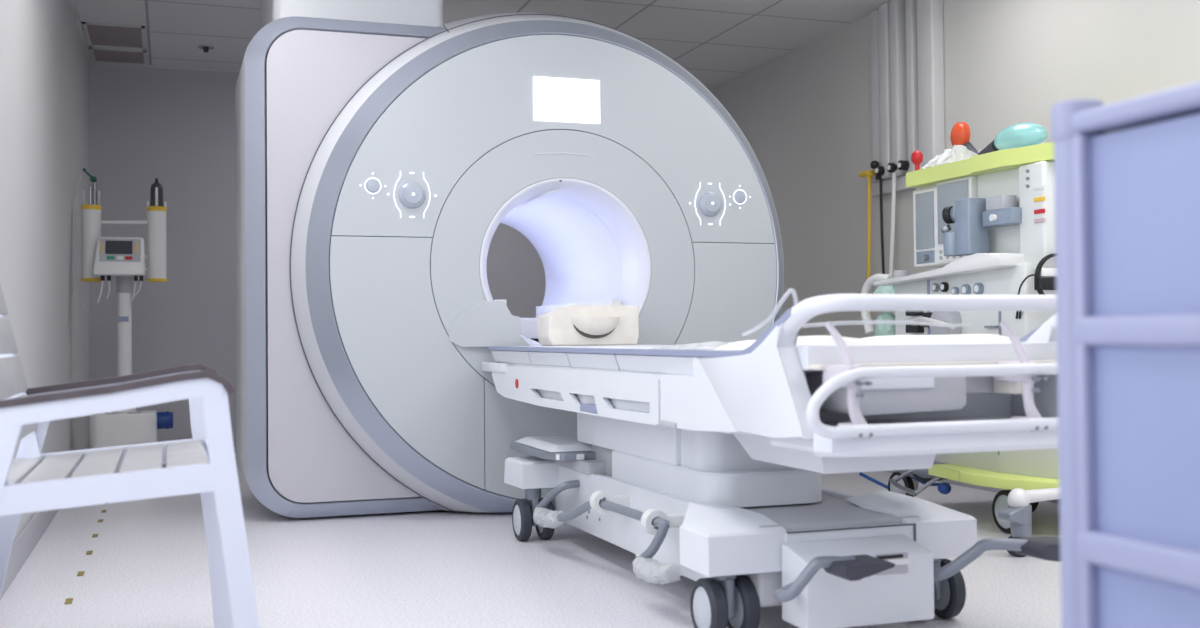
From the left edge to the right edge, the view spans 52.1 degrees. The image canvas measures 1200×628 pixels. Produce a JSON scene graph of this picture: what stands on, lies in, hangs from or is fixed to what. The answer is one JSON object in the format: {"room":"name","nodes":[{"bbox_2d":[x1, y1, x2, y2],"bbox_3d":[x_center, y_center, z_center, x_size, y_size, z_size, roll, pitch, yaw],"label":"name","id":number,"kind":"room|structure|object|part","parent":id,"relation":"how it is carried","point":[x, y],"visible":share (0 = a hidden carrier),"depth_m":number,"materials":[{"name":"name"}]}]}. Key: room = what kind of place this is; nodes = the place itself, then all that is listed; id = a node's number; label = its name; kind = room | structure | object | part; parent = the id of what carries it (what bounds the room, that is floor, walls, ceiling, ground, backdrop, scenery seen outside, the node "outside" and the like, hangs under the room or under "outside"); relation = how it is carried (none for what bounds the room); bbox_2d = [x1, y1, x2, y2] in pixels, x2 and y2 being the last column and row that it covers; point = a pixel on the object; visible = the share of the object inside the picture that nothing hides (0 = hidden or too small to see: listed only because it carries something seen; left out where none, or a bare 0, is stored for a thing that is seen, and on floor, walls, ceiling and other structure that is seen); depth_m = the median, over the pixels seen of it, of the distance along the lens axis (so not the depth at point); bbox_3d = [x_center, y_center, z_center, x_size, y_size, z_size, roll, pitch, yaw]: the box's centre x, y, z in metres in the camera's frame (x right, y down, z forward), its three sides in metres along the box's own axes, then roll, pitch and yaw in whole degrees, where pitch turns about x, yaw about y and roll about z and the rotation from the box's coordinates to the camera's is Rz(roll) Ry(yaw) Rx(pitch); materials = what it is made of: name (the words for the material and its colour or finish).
{"room":"radiology room","nodes":[
{"label":"radiology room","id":0,"kind":"room"},
{"bbox_2d":[0,0,88,539],"bbox_3d":[-1.333,-0.419,2.302,0.100,2.345,10.410,0,-1,-19],"label":"wall","id":1,"kind":"structure","parent":0,"point":[44,66],"depth_m":4.69,"materials":[{"name":"paint"}]},
{"bbox_2d":[0,444,88,599],"bbox_3d":[-1.270,0.703,2.301,0.012,0.100,10.410,0,-1,-19],"label":"baseboard","id":2,"kind":"structure","parent":1,"relation":"attached to","point":[27,539],"depth_m":3.92,"materials":[{"name":"grey plastic"}]},
{"bbox_2d":[70,0,91,63],"bbox_3d":[-1.287,-1.586,2.343,0.020,0.012,10.410,0,-1,-19],"label":"trim","id":3,"kind":"structure","parent":1,"relation":"attached to","point":[73,3],"depth_m":6.47,"materials":[{"name":"white metal"}]},
{"bbox_2d":[89,64,545,439],"bbox_3d":[-1.202,-0.321,7.916,4.064,2.345,0.100,0,-1,-19],"label":"wall","id":4,"kind":"structure","parent":0,"point":[176,127],"depth_m":7.40,"materials":[{"name":"paint"}]},
{"bbox_2d":[92,62,239,72],"bbox_3d":[-1.184,-1.488,7.884,3.844,0.012,0.020,0,-1,-19],"label":"trim","id":5,"kind":"structure","parent":4,"relation":"attached to","point":[98,63],"depth_m":7.39,"materials":[{"name":"white metal"}]},
{"bbox_2d":[157,438,235,453],"bbox_3d":[-1.168,0.800,7.846,3.852,0.100,0.012,0,-1,-19],"label":"baseboard","id":6,"kind":"structure","parent":4,"relation":"attached to","point":[234,439],"depth_m":7.47,"materials":[{"name":"grey plastic"}]},
{"bbox_2d":[75,0,889,89],"bbox_3d":[0.509,-1.646,3.028,4.064,0.100,10.510,0,-1,-19],"label":"ceiling","id":7,"kind":"structure","parent":0,"point":[717,42],"depth_m":6.41,"materials":[{"name":"tile"}]},
{"bbox_2d":[82,22,146,49],"bbox_3d":[-2.615,-1.499,6.629,0.305,0.008,0.520,0,-1,-19],"label":"ceiling vent","id":8,"kind":"object","parent":7,"relation":"in","point":[97,34],"visible":1,"depth_m":6.61,"materials":[{"name":"white metal"}]},
{"bbox_2d":[89,47,147,64],"bbox_3d":[-2.780,-1.490,7.101,0.305,0.008,0.360,0,-1,-19],"label":"ceiling vent","id":9,"kind":"object","parent":7,"relation":"in","point":[102,55],"visible":1,"depth_m":7.10,"materials":[{"name":"white metal"}]},
{"bbox_2d":[198,45,213,52],"bbox_3d":[-2.216,-1.487,6.907,0.090,0.030,0.090,0,-1,-19],"label":"sprinkler","id":10,"kind":"object","parent":7,"relation":"attached to","point":[205,48],"visible":1,"depth_m":6.89,"materials":[{"name":"metal"}]},
{"bbox_3d":[-2.217,-1.498,6.907,0.090,0.008,0.090,0,-1,-19],"label":"plate","id":11,"kind":"part","parent":10,"relation":"part of","materials":[{"name":"metal"}]},
{"bbox_2d":[0,454,1060,627],"bbox_3d":[0.532,0.798,2.984,4.064,0.100,10.510,0,-1,-19],"label":"floor","id":12,"kind":"structure","parent":0,"point":[147,566],"depth_m":3.62,"materials":[{"name":"plastic"}]},
{"bbox_2d":[64,598,72,603],"bbox_3d":[-1.426,0.771,3.296,0.018,0.001,0.076,0,-1,-19],"label":"floor marker","id":13,"kind":"object","parent":12,"relation":"on","point":[68,600],"visible":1,"depth_m":3.29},
{"bbox_2d":[77,571,84,575],"bbox_3d":[-1.558,0.779,3.683,0.018,0.001,0.076,0,-1,-19],"label":"floor marker","id":14,"kind":"object","parent":12,"relation":"on","point":[80,573],"visible":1,"depth_m":3.68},
{"bbox_2d":[74,168,172,470],"bbox_3d":[-2.276,0.056,5.857,0.453,1.537,0.643,0,-1,-19],"label":"contrast injector","id":15,"kind":"object","parent":12,"relation":"on","point":[124,258],"visible":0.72,"depth_m":5.94,"materials":[{"name":"white plastic"}]},
{"bbox_3d":[-2.508,-0.563,5.969,0.014,0.075,0.020,0,-1,-19],"label":"clamp arm","id":16,"kind":"part","parent":15,"relation":"part of"},
{"bbox_3d":[-2.446,-0.564,5.991,0.014,0.075,0.020,0,-1,-19],"label":"clamp arm","id":17,"kind":"part","parent":15,"relation":"part of"},
{"bbox_2d":[93,237,144,275],"bbox_3d":[-2.315,-0.277,5.915,0.232,0.187,0.155,0,-1,-19],"label":"monitor","id":18,"kind":"object","parent":15,"relation":"on","point":[112,256],"depth_m":5.87,"materials":[{"name":"white plastic"}]},
{"bbox_3d":[-2.211,-0.245,5.971,0.020,0.083,0.027,0,-1,-19],"label":"knob","id":19,"kind":"part","parent":15,"relation":"part of","materials":[{"name":"white plastic"}]},
{"bbox_2d":[0,285,258,627],"bbox_3d":[-1.016,0.317,2.515,0.601,0.875,0.678,0,-1,-19],"label":"chair","id":20,"kind":"object","parent":12,"relation":"on","point":[204,464],"visible":1,"depth_m":2.28,"materials":[{"name":"white plastic"}]},
{"bbox_3d":[-1.107,0.463,2.146,0.183,0.571,0.030,0,-1,-19],"label":"leg","id":21,"kind":"part","parent":20,"relation":"part of","materials":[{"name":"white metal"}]},
{"bbox_3d":[-1.312,0.105,2.717,0.136,0.437,0.026,0,-1,-19],"label":"post","id":22,"kind":"part","parent":20,"relation":"part of","materials":[{"name":"white metal"}]},
{"bbox_3d":[-1.316,0.476,2.740,0.183,0.571,0.030,0,-1,-19],"label":"leg","id":23,"kind":"part","parent":20,"relation":"part of","materials":[{"name":"white metal"}]},
{"bbox_3d":[-1.135,0.178,2.810,0.482,0.093,0.032,0,-1,-19],"label":"arm frame","id":24,"kind":"part","parent":20,"relation":"part of","materials":[{"name":"white metal"}]},
{"bbox_3d":[-0.885,0.316,2.227,0.406,0.078,0.028,0,-1,-19],"label":"rail","id":25,"kind":"part","parent":20,"relation":"part of","materials":[{"name":"white metal"}]},
{"bbox_3d":[-0.926,0.165,2.215,0.482,0.093,0.032,0,-1,-19],"label":"arm frame","id":26,"kind":"part","parent":20,"relation":"part of","materials":[{"name":"white metal"}]},
{"bbox_3d":[-1.094,0.328,2.821,0.406,0.078,0.028,0,-1,-19],"label":"rail","id":27,"kind":"part","parent":20,"relation":"part of","materials":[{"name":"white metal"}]},
{"bbox_3d":[-0.923,0.142,2.217,0.506,0.073,0.044,0,-1,-19],"label":"armrest","id":28,"kind":"part","parent":20,"relation":"part of","materials":[{"name":"white plastic"}]},
{"bbox_3d":[-1.132,0.154,2.811,0.506,0.073,0.044,0,-1,-19],"label":"armrest","id":29,"kind":"part","parent":20,"relation":"part of","materials":[{"name":"white plastic"}]},
{"bbox_3d":[-0.826,0.320,2.582,0.040,0.037,0.630,0,-1,-19],"label":"rail","id":30,"kind":"part","parent":20,"relation":"part of","materials":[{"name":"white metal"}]},
{"bbox_3d":[-0.913,0.453,2.882,0.105,0.609,0.030,0,-1,-19],"label":"leg","id":31,"kind":"part","parent":20,"relation":"part of","materials":[{"name":"white metal"}]},
{"bbox_3d":[-0.683,0.440,2.295,0.117,0.611,0.030,0,-1,-19],"label":"leg","id":32,"kind":"part","parent":20,"relation":"part of","materials":[{"name":"white metal"}]},
{"bbox_2d":[235,0,783,517],"bbox_3d":[-0.383,-0.378,5.425,2.337,2.332,1.405,0,-1,-19],"label":"scanner","id":33,"kind":"object","parent":12,"relation":"on","point":[382,147],"visible":0.83,"depth_m":4.72,"materials":[{"name":"grey plastic"}]},
{"bbox_3d":[-0.575,-0.186,4.918,1.626,1.933,0.067,0,-1,-19],"label":"housing trim","id":34,"kind":"part","parent":33,"relation":"part of","materials":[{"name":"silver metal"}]},
{"bbox_3d":[-0.448,-0.188,4.948,1.729,1.809,0.035,0,-1,-19],"label":"panel","id":35,"kind":"part","parent":33,"relation":"part of","materials":[{"name":"grey plastic"}]},
{"bbox_3d":[-0.722,0.193,4.625,0.579,0.963,0.011,0,-1,-19],"label":"panel","id":36,"kind":"part","parent":33,"relation":"part of","materials":[{"name":"white plastic"}]},
{"bbox_3d":[-0.570,-0.018,5.365,0.040,0.057,1.100,0,-1,-19],"label":"bore rail","id":37,"kind":"part","parent":33,"relation":"part of","materials":[{"name":"white plastic"}]},
{"bbox_3d":[-0.123,0.493,4.828,0.677,0.490,0.011,0,-1,-19],"label":"panel","id":38,"kind":"part","parent":33,"relation":"part of","materials":[{"name":"white plastic"}]},
{"bbox_3d":[-0.135,-0.698,4.849,1.827,0.809,0.011,0,-1,-19],"label":"panel","id":39,"kind":"part","parent":33,"relation":"part of","materials":[{"name":"white plastic"}]},
{"bbox_3d":[-0.130,-0.182,4.840,1.089,1.089,0.011,0,-1,-19],"label":"panel","id":40,"kind":"part","parent":33,"relation":"part of","materials":[{"name":"white plastic"}]},
{"bbox_3d":[-0.113,-0.019,5.526,0.040,0.057,1.100,0,-1,-19],"label":"bore rail","id":41,"kind":"part","parent":33,"relation":"part of","materials":[{"name":"white plastic"}]},
{"bbox_3d":[0.469,0.189,5.042,0.579,0.963,0.011,0,-1,-19],"label":"panel","id":42,"kind":"part","parent":33,"relation":"part of","materials":[{"name":"white plastic"}]},
{"bbox_2d":[481,294,1059,627],"bbox_3d":[0.352,0.373,3.603,0.845,0.775,2.623,0,-1,-19],"label":"hospital bed","id":43,"kind":"object","parent":12,"relation":"on","point":[706,467],"visible":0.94,"depth_m":2.77,"materials":[{"name":"plastic"}]},
{"bbox_3d":[-0.387,0.198,4.545,0.022,0.035,0.352,0,-1,-19],"label":"handle","id":44,"kind":"part","parent":43,"relation":"part of","materials":[{"name":"plastic"}]},
{"bbox_3d":[-0.292,0.154,4.399,0.078,0.044,0.488,0,-1,-19],"label":"rail","id":45,"kind":"part","parent":43,"relation":"part of","materials":[{"name":"plastic"}]},
{"bbox_3d":[-0.138,0.145,3.961,0.078,0.044,0.418,0,-1,-19],"label":"rail","id":46,"kind":"part","parent":43,"relation":"part of","materials":[{"name":"plastic"}]},
{"bbox_2d":[510,442,595,460],"bbox_3d":[0.074,0.464,4.267,0.662,0.026,0.500,0,-1,-19],"label":"tray","id":47,"kind":"object","parent":43,"relation":"on","point":[547,451],"depth_m":4.01,"materials":[{"name":"white plastic"}]},
{"bbox_2d":[515,435,591,451],"bbox_3d":[0.068,0.441,4.281,0.637,0.019,0.445,0,-1,-19],"label":"tray","id":48,"kind":"object","parent":43,"relation":"on","point":[557,443],"depth_m":4.14,"materials":[{"name":"plastic"}]},
{"bbox_2d":[537,305,638,345],"bbox_3d":[-0.035,0.043,4.625,0.360,0.151,0.228,0,-1,-19],"label":"support","id":49,"kind":"object","parent":43,"relation":"on","point":[572,325],"visible":1,"depth_m":4.57,"materials":[{"name":"beige plastic"}]},
{"bbox_2d":[574,325,615,338],"bbox_3d":[-0.020,0.056,4.587,0.178,0.073,0.090,0,-1,-19],"label":"handle","id":50,"kind":"object","parent":49,"relation":"on","point":[580,331],"depth_m":4.55,"materials":[{"name":"beige plastic"}]},
{"bbox_3d":[0.005,0.136,3.555,0.078,0.044,0.418,0,-1,-19],"label":"rail","id":51,"kind":"part","parent":43,"relation":"part of","materials":[{"name":"plastic"}]},
{"bbox_3d":[0.262,0.220,3.728,0.646,0.124,1.970,0,-1,-19],"label":"bed frame","id":52,"kind":"part","parent":43,"relation":"part of","materials":[{"name":"plastic"}]},
{"bbox_3d":[-0.009,0.062,3.506,0.034,0.099,2.380,0,-1,-19],"label":"edge rail","id":53,"kind":"part","parent":43,"relation":"part of","materials":[{"name":"white plastic"}]},
{"bbox_3d":[0.168,0.126,3.090,0.078,0.044,0.543,0,-1,-19],"label":"rail","id":54,"kind":"part","parent":43,"relation":"part of","materials":[{"name":"plastic"}]},
{"bbox_2d":[651,341,737,349],"bbox_3d":[0.284,0.078,3.087,0.220,0.019,0.320,0,-1,-19],"label":"plastic bag","id":55,"kind":"object","parent":43,"relation":"on","point":[711,345],"visible":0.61,"depth_m":3.03,"materials":[{"name":"white plastic"}]},
{"bbox_3d":[0.234,0.184,2.821,0.031,0.171,0.430,0,-1,-19],"label":"panel","id":56,"kind":"part","parent":43,"relation":"part of","materials":[{"name":"plastic"}]},
{"bbox_3d":[0.297,0.592,3.632,0.438,0.184,1.640,0,-1,-19],"label":"plate","id":57,"kind":"part","parent":43,"relation":"part of","materials":[{"name":"white plastic"}]},
{"bbox_3d":[0.323,0.129,2.568,0.042,0.242,0.506,0,-1,-19],"label":"flared panel","id":58,"kind":"part","parent":43,"relation":"part of","materials":[{"name":"plastic"}]},
{"bbox_3d":[0.447,0.565,2.632,0.124,0.104,0.175,0,-1,-44],"label":"pedal lever","id":59,"kind":"part","parent":43,"relation":"part of","materials":[{"name":"grey metal"}]},
{"bbox_3d":[0.611,0.060,3.724,0.034,0.099,2.380,0,-1,-19],"label":"edge rail","id":60,"kind":"part","parent":43,"relation":"part of","materials":[{"name":"white plastic"}]},
{"bbox_2d":[714,334,1020,349],"bbox_3d":[0.602,0.063,2.754,0.560,0.032,0.440,0,-1,-19],"label":"pillow","id":61,"kind":"object","parent":43,"relation":"on","point":[956,338],"visible":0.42,"depth_m":2.64,"materials":[{"name":"white fabric"}]},
{"bbox_2d":[742,288,799,335],"bbox_3d":[0.380,-0.001,2.626,0.080,0.097,0.292,0,-1,-11],"label":"clear tube","id":62,"kind":"object","parent":61,"relation":"on","point":[789,291],"visible":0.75,"depth_m":2.52,"materials":[{"name":"white plastic"}]},
{"bbox_2d":[801,320,970,327],"bbox_3d":[0.642,0.021,2.631,0.517,0.015,0.068,0,-1,-33],"label":"clear tube","id":63,"kind":"object","parent":61,"relation":"on","point":[866,321],"visible":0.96,"depth_m":2.57,"materials":[{"name":"white plastic"}]},
{"bbox_3d":[0.577,0.133,2.382,0.165,0.024,0.005,0,-1,-19],"label":"box door","id":64,"kind":"part","parent":43,"relation":"part of","materials":[{"name":"plastic"}]},
{"bbox_3d":[0.737,0.164,2.373,0.757,0.132,0.028,0,-1,-19],"label":"rail","id":65,"kind":"part","parent":43,"relation":"part of","materials":[{"name":"plastic"}]},
{"bbox_3d":[0.851,0.558,2.773,0.299,0.114,0.086,-1,-1,20],"label":"pedal lever","id":66,"kind":"part","parent":43,"relation":"part of","materials":[{"name":"grey metal"}]},
{"bbox_3d":[0.840,0.139,2.507,0.045,0.045,0.060,0,-1,-19],"label":"connector post","id":67,"kind":"part","parent":43,"relation":"part of","materials":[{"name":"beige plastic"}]},
{"bbox_3d":[0.939,0.127,2.784,0.042,0.242,0.506,0,-1,-19],"label":"flared panel","id":68,"kind":"part","parent":43,"relation":"part of","materials":[{"name":"plastic"}]},
{"bbox_2d":[859,472,887,488],"bbox_3d":[1.331,0.738,5.416,0.362,0.093,0.166,0,-1,-33],"label":"hose","id":69,"kind":"object","parent":12,"relation":"on","point":[860,473],"visible":0.43,"depth_m":5.34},
{"bbox_2d":[873,142,1058,532],"bbox_3d":[1.500,0.066,4.544,0.660,1.402,1.046,0,-1,-19],"label":"machine","id":70,"kind":"object","parent":12,"relation":"on","point":[987,219],"depth_m":4.27,"materials":[{"name":"white plastic"}]},
{"bbox_2d":[861,270,907,335],"bbox_3d":[1.161,-0.006,5.029,0.105,0.330,0.322,0,-1,-19],"label":"breathing circuit","id":71,"kind":"object","parent":70,"relation":"attached to","point":[881,329],"visible":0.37,"depth_m":4.98,"materials":[{"name":"white plastic"}]},
{"bbox_3d":[1.221,-0.588,4.729,0.043,0.084,0.052,0,-1,-19],"label":"red knob","id":72,"kind":"part","parent":70,"relation":"part of","materials":[{"name":"red plastic"}]},
{"bbox_3d":[1.235,-0.214,4.662,0.020,0.024,0.024,0,-1,-19],"label":"selector knob","id":73,"kind":"part","parent":70,"relation":"part of","materials":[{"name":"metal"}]},
{"bbox_2d":[873,253,1024,285],"bbox_3d":[1.291,-0.160,4.474,0.200,0.085,0.780,0,-1,-19],"label":"shelf","id":74,"kind":"object","parent":70,"relation":"attached to","point":[959,269],"depth_m":4.30,"materials":[{"name":"white plastic"}]},
{"bbox_2d":[919,145,981,169],"bbox_3d":[1.413,-0.594,4.652,0.362,0.092,0.191,0,-1,-19],"label":"plastic wrap","id":75,"kind":"object","parent":70,"relation":"on","point":[958,152],"visible":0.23,"depth_m":4.56,"materials":[{"name":"white plastic"}]},
{"bbox_2d":[950,122,977,153],"bbox_3d":[1.404,-0.656,4.725,0.052,0.178,0.168,0,-1,-22],"label":"bulb","id":76,"kind":"object","parent":75,"relation":"on","point":[960,132],"visible":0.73,"depth_m":4.72,"materials":[{"name":"orange rubber"}]},
{"bbox_3d":[1.294,-0.223,4.495,0.005,0.058,0.185,0,-1,-19],"label":"key panel","id":77,"kind":"part","parent":70,"relation":"part of","materials":[{"name":"white plastic"}]},
{"bbox_2d":[906,142,1053,187],"bbox_3d":[1.556,-0.526,4.447,0.555,0.056,0.800,0,-1,-19],"label":"tray","id":78,"kind":"object","parent":70,"relation":"on","point":[1006,162],"depth_m":4.29,"materials":[{"name":"plastic"}]},
{"bbox_3d":[1.561,-0.570,4.333,0.340,0.026,0.400,0,-1,-19],"label":"plastic wrap","id":79,"kind":"object","parent":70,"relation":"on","visible":0},
{"bbox_2d":[978,122,1047,154],"bbox_3d":[1.493,-0.632,4.498,0.130,0.108,0.393,0,-1,-19],"label":"bag","id":80,"kind":"object","parent":79,"relation":"on","point":[1027,133],"visible":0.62,"depth_m":4.37,"materials":[{"name":"teal plastic"}]},
{"bbox_2d":[998,487,1058,556],"bbox_3d":[1.633,0.279,3.906,0.772,0.950,0.296,-1,-1,5],"label":"stand","id":81,"kind":"object","parent":12,"relation":"on","point":[1018,512],"visible":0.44,"depth_m":3.81,"materials":[{"name":"white plastic"}]},
{"bbox_3d":[1.280,0.626,3.817,0.060,0.056,0.060,0,-1,-19],"label":"brake lever","id":82,"kind":"part","parent":81,"relation":"part of","materials":[{"name":"white plastic"}]},
{"bbox_2d":[1051,81,1199,627],"bbox_3d":[0.877,0.228,1.217,0.479,0.972,0.725,0,-1,-19],"label":"privacy screen","id":83,"kind":"object","parent":12,"relation":"on","point":[1127,172],"visible":1,"depth_m":1.37,"materials":[{"name":"blue fabric"}]},
{"bbox_3d":[0.572,0.184,1.453,0.059,0.872,0.059,0,-1,-19],"label":"corner post","id":84,"kind":"part","parent":83,"relation":"part of","materials":[{"name":"purple plastic"}]},
{"bbox_2d":[709,0,1199,338],"bbox_3d":[2.407,-0.431,3.615,0.100,2.345,10.410,0,-1,-19],"label":"wall","id":85,"kind":"structure","parent":0,"point":[804,113],"depth_m":6.16,"materials":[{"name":"paint"}]},
{"bbox_2d":[870,9,883,181],"bbox_3d":[1.410,-1.109,6.247,0.035,0.874,0.070,0,-1,-19],"label":"pipe","id":86,"kind":"object","parent":85,"relation":"attached to","point":[874,38],"depth_m":6.23,"materials":[{"name":"white metal"}]},
{"bbox_2d":[878,2,891,178],"bbox_3d":[1.438,-1.112,6.130,0.060,0.874,0.080,0,-1,-19],"label":"pipe","id":87,"kind":"object","parent":85,"relation":"attached to","point":[883,10],"depth_m":6.11,"materials":[{"name":"white metal"}]},
{"bbox_2d":[872,160,914,195],"bbox_3d":[1.457,-0.674,6.032,0.098,0.134,0.490,0,-1,-19],"label":"rail","id":88,"kind":"object","parent":85,"relation":"attached to","point":[902,164],"visible":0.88,"depth_m":6.05,"materials":[{"name":"black plastic"}]},
{"bbox_2d":[858,170,874,313],"bbox_3d":[1.379,-0.366,6.261,0.089,0.734,0.116,0,-1,-19],"label":"gas hose","id":89,"kind":"object","parent":88,"relation":"hanging from","point":[869,173],"visible":0.73,"depth_m":6.24,"materials":[{"name":"rubber"}]},
{"bbox_2d":[870,161,884,273],"bbox_3d":[1.421,-0.411,6.131,0.097,0.720,0.123,0,-1,-19],"label":"gas hose","id":90,"kind":"object","parent":88,"relation":"hanging from","point":[873,164],"visible":0.79,"depth_m":6.13,"materials":[{"name":"black plastic"}]},
{"bbox_2d":[889,163,895,274],"bbox_3d":[1.436,-0.410,6.032,0.043,0.652,0.072,0,-1,-28],"label":"gas hose","id":91,"kind":"object","parent":88,"relation":"hanging from","point":[893,201],"visible":0.77,"depth_m":6.03,"materials":[{"name":"white plastic"}]},
{"bbox_3d":[1.484,-0.641,6.041,0.035,0.068,0.490,0,-1,-19],"label":"rail plate","id":92,"kind":"part","parent":88,"relation":"part of","materials":[{"name":"grey metal"}]},
{"bbox_2d":[889,0,907,176],"bbox_3d":[1.469,-1.114,6.040,0.060,0.874,0.070,0,-1,-19],"label":"pipe","id":93,"kind":"object","parent":85,"relation":"attached to","point":[897,20],"depth_m":6.01,"materials":[{"name":"white metal"}]},
{"bbox_2d":[905,0,918,171],"bbox_3d":[1.514,-1.116,5.929,0.050,0.874,0.060,0,-1,-19],"label":"pipe","id":94,"kind":"object","parent":85,"relation":"attached to","point":[910,5],"depth_m":5.90,"materials":[{"name":"white metal"}]},
{"bbox_2d":[917,0,944,167],"bbox_3d":[1.556,-1.119,5.777,0.070,0.874,0.125,0,-1,-19],"label":"pipe","id":95,"kind":"object","parent":85,"relation":"attached to","point":[930,29],"depth_m":5.73,"materials":[{"name":"white metal"}]},
{"bbox_2d":[884,459,1058,503],"bbox_3d":[2.367,0.692,3.571,0.012,0.100,10.398,0,-1,-19],"label":"baseboard","id":96,"kind":"structure","parent":85,"relation":"attached to","point":[949,481],"depth_m":5.52,"materials":[{"name":"grey plastic"}]}
]}

